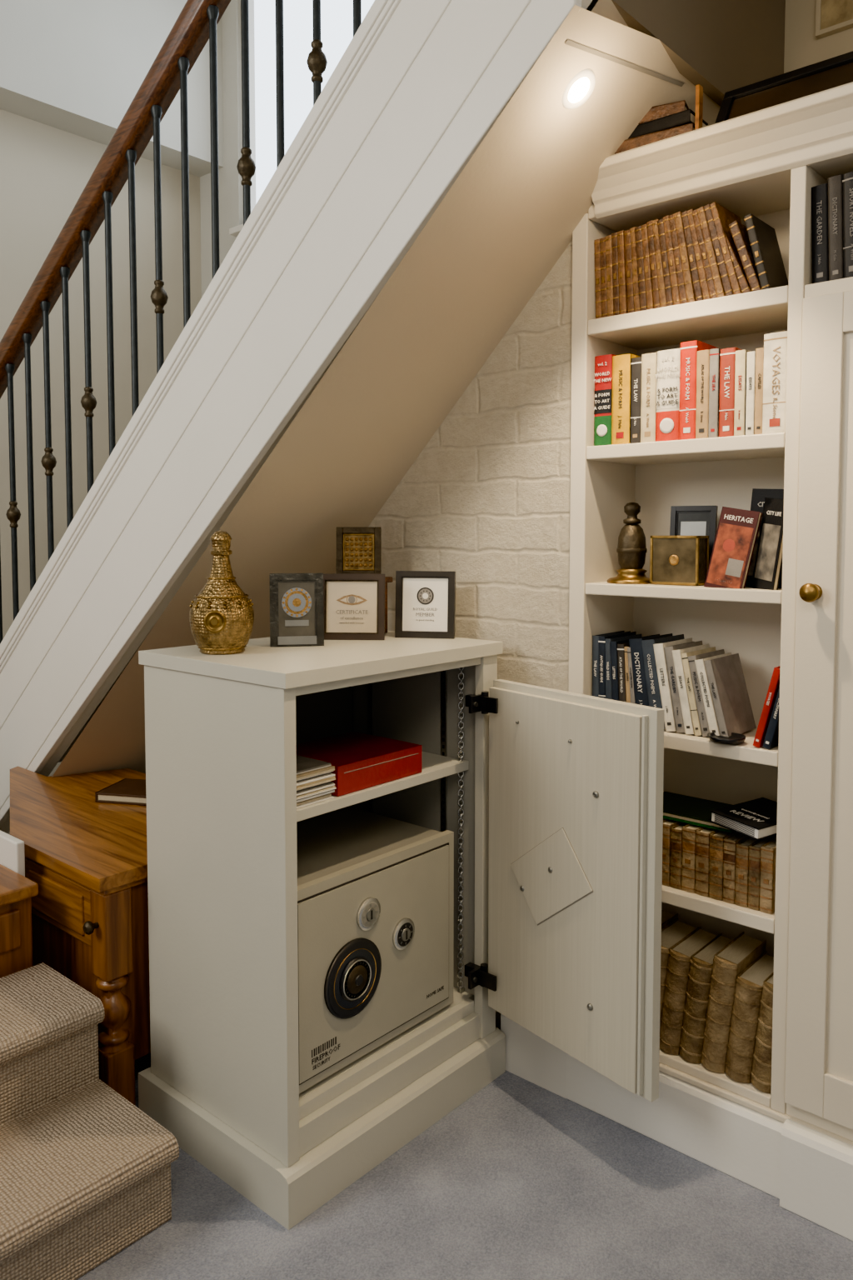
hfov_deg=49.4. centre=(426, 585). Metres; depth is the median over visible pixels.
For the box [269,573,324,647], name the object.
plaque
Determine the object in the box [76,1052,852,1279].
floor
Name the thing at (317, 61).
balustrade
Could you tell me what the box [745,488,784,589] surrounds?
books
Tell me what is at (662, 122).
books
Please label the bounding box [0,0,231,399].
stair handrail
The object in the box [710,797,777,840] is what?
books
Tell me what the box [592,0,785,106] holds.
wall
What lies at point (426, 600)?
frame
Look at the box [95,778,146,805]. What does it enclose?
books
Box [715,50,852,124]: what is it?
frame
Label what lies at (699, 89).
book
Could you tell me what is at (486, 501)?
brick wall
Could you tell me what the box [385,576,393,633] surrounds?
box
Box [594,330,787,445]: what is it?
books
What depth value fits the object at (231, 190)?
4.60 m
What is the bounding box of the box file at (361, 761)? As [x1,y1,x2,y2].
[295,731,422,796]
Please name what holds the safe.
in the base cabinet
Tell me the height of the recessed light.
0.053 m
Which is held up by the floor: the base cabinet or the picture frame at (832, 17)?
the base cabinet
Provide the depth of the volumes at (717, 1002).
2.01 m
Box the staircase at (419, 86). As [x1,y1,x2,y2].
[0,0,592,834]
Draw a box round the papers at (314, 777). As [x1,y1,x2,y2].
[296,755,336,808]
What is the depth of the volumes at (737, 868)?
1.98 m
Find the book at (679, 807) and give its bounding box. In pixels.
[663,791,734,833]
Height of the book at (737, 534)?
0.186 m
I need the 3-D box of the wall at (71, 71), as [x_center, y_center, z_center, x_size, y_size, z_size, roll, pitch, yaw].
[-2.581,-1.029,3.146,0.300,4.400,4.600,3,4,41]
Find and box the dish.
[707,732,746,744]
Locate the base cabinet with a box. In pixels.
[138,630,664,1229]
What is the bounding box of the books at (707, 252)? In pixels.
[594,201,789,319]
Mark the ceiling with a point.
(516, 207)
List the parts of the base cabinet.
stay chain, door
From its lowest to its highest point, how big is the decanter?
0.270 m
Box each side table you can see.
[0,864,38,977]
[10,765,150,1105]
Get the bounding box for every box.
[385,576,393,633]
[650,535,709,585]
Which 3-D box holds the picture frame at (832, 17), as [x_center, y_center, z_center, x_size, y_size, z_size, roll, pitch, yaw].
[1.085,-1.400,2.045,0.430,0.225,0.018,3,4,41]
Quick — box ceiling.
[51,0,720,777]
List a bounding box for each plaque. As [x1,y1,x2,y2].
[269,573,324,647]
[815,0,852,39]
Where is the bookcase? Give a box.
[566,81,852,1240]
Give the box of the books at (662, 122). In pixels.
[615,100,708,154]
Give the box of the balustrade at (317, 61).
[0,0,361,643]
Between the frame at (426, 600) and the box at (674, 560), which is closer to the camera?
the box at (674, 560)
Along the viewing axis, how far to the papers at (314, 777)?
1.94 m
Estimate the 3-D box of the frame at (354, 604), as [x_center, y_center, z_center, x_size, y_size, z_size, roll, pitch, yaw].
[-0.186,0.053,2.316,0.165,0.166,0.030,0,3,3]
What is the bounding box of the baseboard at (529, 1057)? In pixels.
[500,1014,566,1098]
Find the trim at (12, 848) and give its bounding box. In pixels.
[0,830,24,876]
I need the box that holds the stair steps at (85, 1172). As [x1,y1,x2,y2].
[0,961,179,1279]
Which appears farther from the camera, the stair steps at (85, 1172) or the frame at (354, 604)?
the frame at (354, 604)
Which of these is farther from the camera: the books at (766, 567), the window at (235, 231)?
the window at (235, 231)
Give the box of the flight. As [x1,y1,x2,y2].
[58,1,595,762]
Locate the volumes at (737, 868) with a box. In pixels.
[662,818,776,914]
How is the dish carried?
on the bookcase
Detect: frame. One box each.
[323,573,385,639]
[336,526,381,574]
[395,570,455,639]
[670,505,718,562]
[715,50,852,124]
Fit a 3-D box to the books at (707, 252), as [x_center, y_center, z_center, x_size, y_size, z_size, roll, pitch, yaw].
[0.578,-0.704,2.040,0.407,0.203,0.137,3,4,41]
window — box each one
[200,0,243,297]
[229,0,256,236]
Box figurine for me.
[607,502,649,584]
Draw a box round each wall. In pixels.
[0,0,223,834]
[335,240,572,1029]
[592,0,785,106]
[784,0,852,73]
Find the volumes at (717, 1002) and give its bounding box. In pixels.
[660,910,774,1093]
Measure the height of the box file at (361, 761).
0.065 m
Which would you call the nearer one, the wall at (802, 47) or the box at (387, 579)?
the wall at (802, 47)
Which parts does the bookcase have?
cupboard door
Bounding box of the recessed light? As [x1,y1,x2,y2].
[561,68,595,109]
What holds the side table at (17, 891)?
on the floor
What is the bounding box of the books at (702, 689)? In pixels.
[591,630,780,749]
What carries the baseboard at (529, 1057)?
attached to the brick wall at (486, 501)
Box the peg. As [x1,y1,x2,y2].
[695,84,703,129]
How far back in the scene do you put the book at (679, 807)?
2.10 m
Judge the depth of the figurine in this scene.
2.13 m
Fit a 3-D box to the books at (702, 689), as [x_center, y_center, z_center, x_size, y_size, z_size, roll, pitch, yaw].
[0.605,0.221,2.073,0.463,0.203,0.172,3,4,41]
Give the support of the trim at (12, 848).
attached to the wall at (71, 71)
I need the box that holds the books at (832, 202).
[811,171,852,283]
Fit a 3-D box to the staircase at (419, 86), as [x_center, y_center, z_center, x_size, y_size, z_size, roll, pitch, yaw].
[-0.744,-0.190,2.540,2.720,2.789,0.104,3,4,41]
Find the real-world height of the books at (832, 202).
0.201 m
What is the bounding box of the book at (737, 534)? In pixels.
[704,506,762,589]
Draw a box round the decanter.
[189,530,254,654]
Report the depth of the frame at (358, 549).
2.45 m
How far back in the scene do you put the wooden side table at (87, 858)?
2.19 m
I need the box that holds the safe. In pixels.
[296,805,454,1093]

